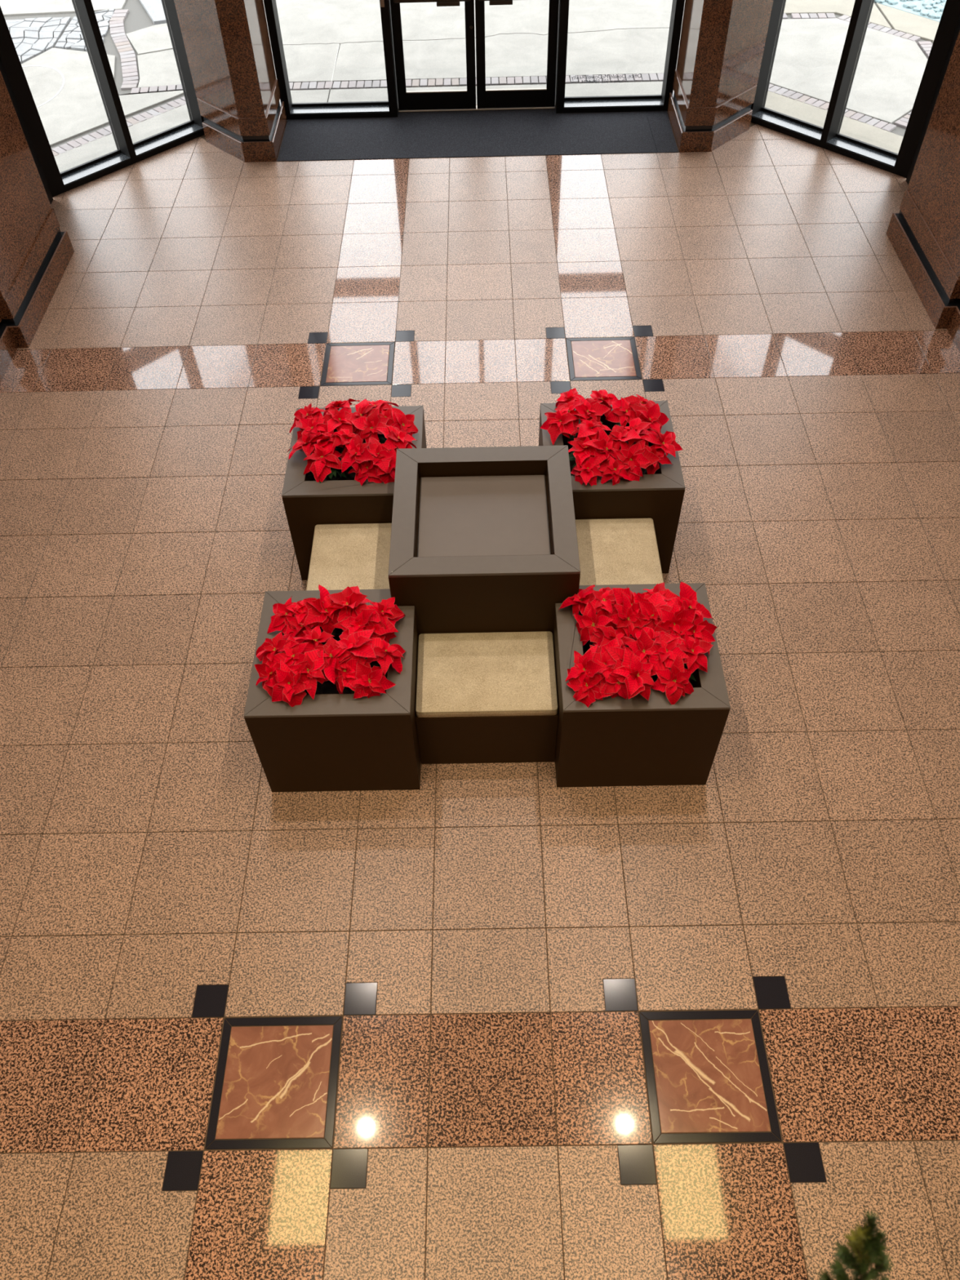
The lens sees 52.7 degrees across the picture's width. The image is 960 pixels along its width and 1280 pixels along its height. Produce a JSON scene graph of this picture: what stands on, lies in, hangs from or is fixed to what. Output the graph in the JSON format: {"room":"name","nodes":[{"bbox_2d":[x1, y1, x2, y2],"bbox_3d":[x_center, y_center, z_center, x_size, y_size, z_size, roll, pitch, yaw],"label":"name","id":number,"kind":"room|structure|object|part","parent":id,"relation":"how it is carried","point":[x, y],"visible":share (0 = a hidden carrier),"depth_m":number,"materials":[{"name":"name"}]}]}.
{"room":"building lobby","nodes":[
{"label":"building lobby","id":0,"kind":"room"},
{"bbox_2d":[0,71,74,383],"bbox_3d":[-4.326,-0.673,1.998,0.588,7.995,14.450,-1,52,0],"label":"wall","id":1,"kind":"structure","parent":0,"point":[35,255],"depth_m":8.60,"materials":[{"name":"stone"}]},
{"bbox_2d":[0,56,53,204],"bbox_3d":[-4.648,-6.719,6.803,0.120,7.980,1.100,-1,52,0],"label":"trim","id":2,"kind":"structure","parent":1,"relation":"attached to","point":[2,69],"depth_m":9.65,"materials":[{"name":"black metal"}]},
{"bbox_2d":[173,0,287,162],"bbox_3d":[-2.766,-8.156,7.911,0.878,7.995,1.015,-1,52,0],"label":"column","id":3,"kind":"structure","parent":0,"point":[227,42],"depth_m":10.27,"materials":[{"name":"stone"}]},
{"bbox_2d":[0,104,959,1279],"bbox_3d":[0.039,0.546,6.092,9.200,0.120,17.560,-1,52,0],"label":"floor","id":4,"kind":"structure","parent":0,"point":[480,1021],"depth_m":5.67,"materials":[{"name":"tile"}]},
{"bbox_2d":[244,588,421,791],"bbox_3d":[-0.808,0.301,5.715,0.882,0.806,0.882,-1,52,0],"label":"planter box","id":5,"kind":"object","parent":4,"relation":"on","point":[333,740],"visible":0.56,"depth_m":5.38,"materials":[{"name":"brown laminate"}]},
{"bbox_2d":[253,622,337,706],"bbox_3d":[-0.995,0.181,5.310,0.493,0.396,0.479,-1,52,0],"label":"poinsettia","id":6,"kind":"object","parent":5,"relation":"on","point":[289,670],"visible":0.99,"depth_m":5.18,"materials":[{"name":"red plant"}]},
{"bbox_2d":[266,584,341,644],"bbox_3d":[-0.992,-0.069,5.491,0.419,0.423,0.344,-1,52,0],"label":"poinsettia","id":7,"kind":"object","parent":5,"relation":"on","point":[310,611],"visible":0.84,"depth_m":5.40,"materials":[{"name":"red plant"}]},
{"bbox_2d":[314,628,405,698],"bbox_3d":[-0.647,0.164,5.309,0.482,0.406,0.409,-1,52,0],"label":"poinsettia","id":8,"kind":"object","parent":5,"relation":"on","point":[348,661],"visible":0.98,"depth_m":5.18,"materials":[{"name":"red plant"}]},
{"bbox_2d":[325,586,405,643],"bbox_3d":[-0.658,-0.081,5.498,0.472,0.414,0.419,-1,52,0],"label":"poinsettia","id":9,"kind":"object","parent":5,"relation":"on","point":[354,615],"visible":0.84,"depth_m":5.38,"materials":[{"name":"red plant"}]},
{"bbox_2d":[281,405,426,580],"bbox_3d":[-0.823,-1.024,6.769,0.882,0.806,0.882,-1,52,0],"label":"planter box","id":10,"kind":"object","parent":4,"relation":"on","point":[308,503],"visible":0.42,"depth_m":6.30,"materials":[{"name":"brown laminate"}]},
{"bbox_2d":[288,398,359,458],"bbox_3d":[-1.024,-1.415,6.576,0.519,0.401,0.428,-15,53,-11],"label":"poinsettia","id":11,"kind":"object","parent":10,"relation":"on","point":[307,418],"visible":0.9,"depth_m":6.43,"materials":[{"name":"red plant"}]},
{"bbox_2d":[334,446,342,458],"bbox_3d":[-0.994,-1.308,6.673,0.140,0.115,0.140,-1,52,0],"label":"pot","id":12,"kind":"object","parent":11,"relation":"on","point":[338,449],"depth_m":6.61,"materials":[{"name":"black plastic"}]},
{"bbox_2d":[287,427,363,483],"bbox_3d":[-1.022,-1.203,6.404,0.438,0.407,0.420,31,58,23],"label":"poinsettia","id":13,"kind":"object","parent":10,"relation":"on","point":[323,463],"visible":0.94,"depth_m":6.28,"materials":[{"name":"red plant"}]},
{"bbox_2d":[323,471,341,480],"bbox_3d":[-0.991,-1.050,6.468,0.140,0.115,0.140,-1,52,0],"label":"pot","id":14,"kind":"object","parent":13,"relation":"on","point":[338,477],"depth_m":6.43,"materials":[{"name":"black plastic"}]},
{"bbox_2d":[339,424,417,485],"bbox_3d":[-0.661,-1.163,6.366,0.533,0.403,0.461,-1,52,0],"label":"poinsettia","id":15,"kind":"object","parent":10,"relation":"on","point":[375,461],"visible":0.94,"depth_m":6.22,"materials":[{"name":"red plant"}]},
{"bbox_2d":[349,398,418,444],"bbox_3d":[-0.671,-1.413,6.540,0.427,0.443,0.491,-30,57,-21],"label":"poinsettia","id":16,"kind":"object","parent":10,"relation":"on","point":[366,417],"visible":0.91,"depth_m":6.43,"materials":[{"name":"red plant"}]},
{"bbox_2d":[276,108,657,161],"bbox_3d":[-0.150,-5.778,11.057,4.196,0.026,1.158,-1,52,0],"label":"carpet","id":17,"kind":"object","parent":4,"relation":"on","point":[543,131],"visible":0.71,"depth_m":11.00,"materials":[{"name":"grey carpet"}]},
{"bbox_2d":[388,445,580,639],"bbox_3d":[0.028,-0.457,6.133,1.070,1.065,1.070,-1,52,0],"label":"planter","id":18,"kind":"object","parent":4,"relation":"on","point":[483,540],"visible":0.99,"depth_m":5.71,"materials":[{"name":"brown laminate"}]},
{"bbox_3d":[0.021,-0.714,5.810,0.775,0.020,0.775,-1,52,0],"label":"tray panel","id":19,"kind":"part","parent":18,"relation":"part of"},
{"bbox_2d":[415,712,558,764],"bbox_3d":[0.041,0.365,5.842,0.805,0.496,0.574,-1,52,0],"label":"bench","id":20,"kind":"object","parent":4,"relation":"on","point":[491,739],"visible":0.41,"depth_m":5.65,"materials":[{"name":"brown laminate"}]},
{"bbox_2d":[415,631,557,717],"bbox_3d":[0.036,0.190,5.622,0.799,0.066,0.570,-1,52,0],"label":"seat cushion","id":21,"kind":"object","parent":20,"relation":"on","point":[502,673],"visible":1,"depth_m":5.57,"materials":[{"name":"beige fabric"}]},
{"bbox_2d":[538,400,685,573],"bbox_3d":[0.869,-1.054,6.754,0.882,0.806,0.882,-1,52,0],"label":"planter box","id":22,"kind":"object","parent":4,"relation":"on","point":[658,496],"visible":0.35,"depth_m":6.29,"materials":[{"name":"brown laminate"}]},
{"bbox_2d":[539,387,618,444],"bbox_3d":[0.679,-1.472,6.569,0.559,0.422,0.475,-1,52,0],"label":"poinsettia","id":23,"kind":"object","parent":22,"relation":"on","point":[565,420],"visible":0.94,"depth_m":6.44,"materials":[{"name":"red plant"}]},
{"bbox_2d":[567,418,632,486],"bbox_3d":[0.742,-1.169,6.335,0.375,0.409,0.552,-14,53,-10],"label":"poinsettia","id":24,"kind":"object","parent":22,"relation":"on","point":[594,454],"visible":0.98,"depth_m":6.20,"materials":[{"name":"red plant"}]},
{"bbox_2d":[604,394,669,444],"bbox_3d":[1.078,-1.436,6.541,0.354,0.405,0.418,-32,58,-22],"label":"poinsettia","id":25,"kind":"object","parent":22,"relation":"on","point":[624,410],"visible":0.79,"depth_m":6.41,"materials":[{"name":"red plant"}]},
{"bbox_2d":[608,417,682,481],"bbox_3d":[1.058,-1.211,6.349,0.493,0.427,0.418,-22,54,-15],"label":"poinsettia","id":26,"kind":"object","parent":22,"relation":"on","point":[639,458],"visible":0.95,"depth_m":6.22,"materials":[{"name":"red plant"}]},
{"bbox_2d":[640,467,646,474],"bbox_3d":[1.031,-1.087,6.450,0.140,0.115,0.140,-1,52,0],"label":"pot","id":27,"kind":"object","parent":26,"relation":"on","point":[644,471],"depth_m":6.41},
{"bbox_2d":[552,582,730,787],"bbox_3d":[0.884,0.270,5.700,0.882,0.806,0.882,-1,52,0],"label":"planter box","id":28,"kind":"object","parent":4,"relation":"on","point":[637,740],"visible":0.49,"depth_m":5.37,"materials":[{"name":"brown laminate"}]},
{"bbox_2d":[558,584,644,646],"bbox_3d":[0.698,-0.106,5.477,0.503,0.429,0.420,-1,52,0],"label":"poinsettia","id":29,"kind":"object","parent":28,"relation":"on","point":[616,608],"visible":0.95,"depth_m":5.36,"materials":[{"name":"red plant"}]},
{"bbox_2d":[564,625,659,707],"bbox_3d":[0.724,0.180,5.252,0.479,0.425,0.549,17,54,14],"label":"poinsettia","id":30,"kind":"object","parent":28,"relation":"on","point":[613,668],"visible":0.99,"depth_m":5.13,"materials":[{"name":"red plant"}]},
{"bbox_2d":[635,626,713,704],"bbox_3d":[1.005,0.135,5.295,0.459,0.403,0.409,33,59,24],"label":"poinsettia","id":31,"kind":"object","parent":28,"relation":"on","point":[671,676],"visible":0.87,"depth_m":5.15,"materials":[{"name":"red plant"}]},
{"bbox_2d":[633,581,717,655],"bbox_3d":[1.091,-0.087,5.455,0.508,0.426,0.378,21,55,17],"label":"poinsettia","id":32,"kind":"object","parent":28,"relation":"on","point":[662,610],"visible":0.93,"depth_m":5.32,"materials":[{"name":"red plant"}]},
{"bbox_2d":[645,111,678,152],"bbox_3d":[2.059,-5.771,11.001,0.245,0.025,1.038,-1,52,0],"label":"carpet","id":33,"kind":"object","parent":4,"relation":"on","point":[659,122],"visible":1,"depth_m":10.97,"materials":[{"name":"grey carpet"}]},
{"bbox_3d":[-0.791,-0.265,6.363,0.574,0.496,0.805,-1,52,0],"label":"bench","id":34,"kind":"object","parent":4,"relation":"on","visible":0},
{"bbox_2d":[306,523,391,590],"bbox_3d":[-0.796,-0.441,6.142,0.570,0.066,0.799,-1,52,0],"label":"seat cushion","id":35,"kind":"object","parent":34,"relation":"on","point":[343,556],"visible":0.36,"depth_m":6.17,"materials":[{"name":"beige fabric"}]},
{"bbox_3d":[0.858,-0.295,6.349,0.574,0.496,0.805,-1,52,0],"label":"bench","id":36,"kind":"object","parent":4,"relation":"on","visible":0},
{"bbox_2d":[575,518,663,585],"bbox_3d":[0.853,-0.471,6.128,0.570,0.066,0.799,-1,52,0],"label":"seat cushion","id":37,"kind":"object","parent":36,"relation":"on","point":[617,551],"visible":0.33,"depth_m":6.16,"materials":[{"name":"beige fabric"}]},
{"bbox_2d":[666,0,773,152],"bbox_3d":[2.555,-8.253,7.865,0.878,7.995,1.015,-1,52,0],"label":"column","id":38,"kind":"structure","parent":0,"point":[722,46],"depth_m":10.27,"materials":[{"name":"stone"}]},
{"bbox_2d":[886,31,959,352],"bbox_3d":[4.285,-0.831,1.923,0.588,7.995,14.450,-1,52,0],"label":"wall","id":39,"kind":"structure","parent":0,"point":[924,235],"depth_m":8.54,"materials":[{"name":"stone"}]},
{"bbox_2d":[906,16,959,184],"bbox_3d":[4.470,-6.886,6.723,0.120,7.980,1.100,-1,52,0],"label":"trim","id":40,"kind":"structure","parent":39,"relation":"attached to","point":[957,27],"depth_m":9.52,"materials":[{"name":"black metal"}]},
{"bbox_3d":[0.034,3.305,-0.343,8.100,0.320,5.210,-1,52,0],"label":"floor","id":41,"kind":"structure","parent":0,"visible":0},
{"bbox_2d":[816,1209,893,1279],"bbox_3d":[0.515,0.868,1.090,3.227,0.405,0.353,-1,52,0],"label":"tree","id":42,"kind":"object","parent":41,"relation":"on","point":[867,1247],"visible":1,"depth_m":1.04,"materials":[{"name":"green plant"}]},
{"bbox_3d":[-0.156,-9.844,5.444,9.600,2.129,2.080,-1,52,0],"label":"wall","id":43,"kind":"structure","parent":0,"visible":0},
{"bbox_2d":[0,0,204,197],"bbox_3d":[-3.967,-7.179,8.514,0.260,5.850,2.075,37,61,27],"label":"window","id":44,"kind":"structure","parent":43,"relation":"in","point":[127,153],"depth_m":10.30,"materials":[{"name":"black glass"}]},
{"bbox_3d":[-4.214,-5.130,10.546,0.188,0.007,0.822,37,61,27],"label":"sill","id":45,"kind":"part","parent":44,"relation":"part of","materials":[{"name":"metal"}]},
{"bbox_3d":[-4.304,-5.851,9.752,0.008,2.090,0.822,37,61,27],"label":"pane","id":46,"kind":"part","parent":44,"relation":"part of","materials":[{"name":"clear glass"}]},
{"bbox_3d":[-4.230,-5.122,10.583,0.260,0.060,0.822,37,61,27],"label":"rail","id":47,"kind":"part","parent":44,"relation":"part of","materials":[{"name":"black metal"}]},
{"bbox_3d":[-3.557,-5.661,10.953,0.188,0.007,0.902,37,61,27],"label":"sill","id":48,"kind":"part","parent":44,"relation":"part of","materials":[{"name":"metal"}]},
{"bbox_3d":[-3.573,-5.654,10.990,0.260,0.060,0.902,37,61,27],"label":"rail","id":49,"kind":"part","parent":44,"relation":"part of","materials":[{"name":"black metal"}]},
{"bbox_3d":[-3.647,-6.382,10.159,0.008,2.090,0.902,37,61,27],"label":"pane","id":50,"kind":"part","parent":44,"relation":"part of","materials":[{"name":"clear glass"}]},
{"bbox_2d":[390,0,475,110],"bbox_3d":[-0.520,-6.903,10.554,0.913,2.143,0.115,-1,52,0],"label":"door","id":51,"kind":"structure","parent":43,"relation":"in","point":[460,99],"depth_m":11.12,"materials":[{"name":"brown metal"}]},
{"bbox_3d":[-0.502,-6.320,11.340,0.707,0.186,0.050,-1,52,0],"label":"rail","id":52,"kind":"part","parent":51,"relation":"part of","materials":[{"name":"black metal"}]},
{"bbox_2d":[263,0,684,119],"bbox_3d":[-0.091,-8.038,9.107,4.524,5.851,0.248,-1,52,0],"label":"window frame","id":53,"kind":"structure","parent":43,"relation":"attached to","point":[563,104],"depth_m":11.18,"materials":[{"name":"brown metal"}]},
{"bbox_3d":[-1.634,-6.220,11.353,1.154,0.007,0.181,-1,52,0],"label":"sill","id":54,"kind":"part","parent":53,"relation":"part of","materials":[{"name":"metal"}]},
{"bbox_3d":[-1.634,-6.212,11.389,1.154,0.060,0.238,-1,52,0],"label":"rail","id":55,"kind":"part","parent":53,"relation":"part of","materials":[{"name":"black metal"}]},
{"bbox_3d":[-1.050,-6.858,10.386,0.041,0.127,0.010,-1,52,0],"label":"access plate","id":56,"kind":"part","parent":53,"relation":"part of","materials":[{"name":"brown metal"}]},
{"bbox_3d":[1.555,-6.278,11.325,1.154,0.007,0.181,-1,52,0],"label":"sill","id":57,"kind":"part","parent":53,"relation":"part of","materials":[{"name":"black metal"}]},
{"bbox_3d":[1.556,-6.270,11.361,1.154,0.060,0.238,-1,52,0],"label":"rail","id":58,"kind":"part","parent":53,"relation":"part of","materials":[{"name":"metal"}]},
{"bbox_2d":[475,0,559,108],"bbox_3d":[0.403,-6.920,10.546,0.913,2.143,0.115,-1,52,0],"label":"door","id":59,"kind":"structure","parent":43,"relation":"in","point":[531,97],"depth_m":11.16,"materials":[{"name":"brown metal"}]},
{"bbox_3d":[0.420,-6.337,11.332,0.707,0.186,0.050,-1,52,0],"label":"rail","id":60,"kind":"part","parent":59,"relation":"part of","materials":[{"name":"black metal"}]},
{"bbox_2d":[571,1,673,90],"bbox_3d":[1.502,-8.131,9.150,1.154,5.660,0.010,-1,52,0],"label":"window","id":61,"kind":"structure","parent":43,"relation":"in","point":[673,2],"depth_m":11.20,"materials":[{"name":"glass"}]},
{"bbox_2d":[750,0,959,177],"bbox_3d":[3.801,-7.321,8.446,2.075,5.850,0.260,37,61,27],"label":"window","id":62,"kind":"structure","parent":43,"relation":"in","point":[828,137],"depth_m":10.27,"materials":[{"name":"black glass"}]},
{"bbox_3d":[3.540,-6.513,10.097,0.902,2.090,0.008,37,61,27],"label":"pane","id":63,"kind":"part","parent":62,"relation":"part of","materials":[{"name":"clear glass"}]},
{"bbox_3d":[3.507,-5.783,10.929,0.902,0.060,0.260,37,61,27],"label":"rail","id":64,"kind":"part","parent":62,"relation":"part of","materials":[{"name":"black metal"}]},
{"bbox_3d":[3.490,-5.790,10.892,0.902,0.007,0.188,37,61,27],"label":"sill","id":65,"kind":"part","parent":62,"relation":"part of","materials":[{"name":"black metal"}]},
{"bbox_3d":[4.209,-6.006,9.678,0.822,2.090,0.008,37,61,27],"label":"pane","id":66,"kind":"part","parent":62,"relation":"part of","materials":[{"name":"clear glass"}]},
{"bbox_3d":[4.176,-5.276,10.510,0.822,0.060,0.260,37,61,27],"label":"rail","id":67,"kind":"part","parent":62,"relation":"part of","materials":[{"name":"black metal"}]},
{"bbox_3d":[4.159,-5.283,10.474,0.822,0.007,0.188,37,61,27],"label":"sill","id":68,"kind":"part","parent":62,"relation":"part of","materials":[{"name":"metal"}]},
{"label":"outside","id":69,"kind":"structure","parent":0,"visible":0},
{"bbox_2d":[0,0,946,173],"bbox_3d":[-0.181,-18.896,21.600,60.000,0.210,36.700,-1,52,0],"label":"ground","id":70,"kind":"structure","parent":69,"point":[334,49],"depth_m":12.48,"materials":[{"name":"concrete"}]}
]}

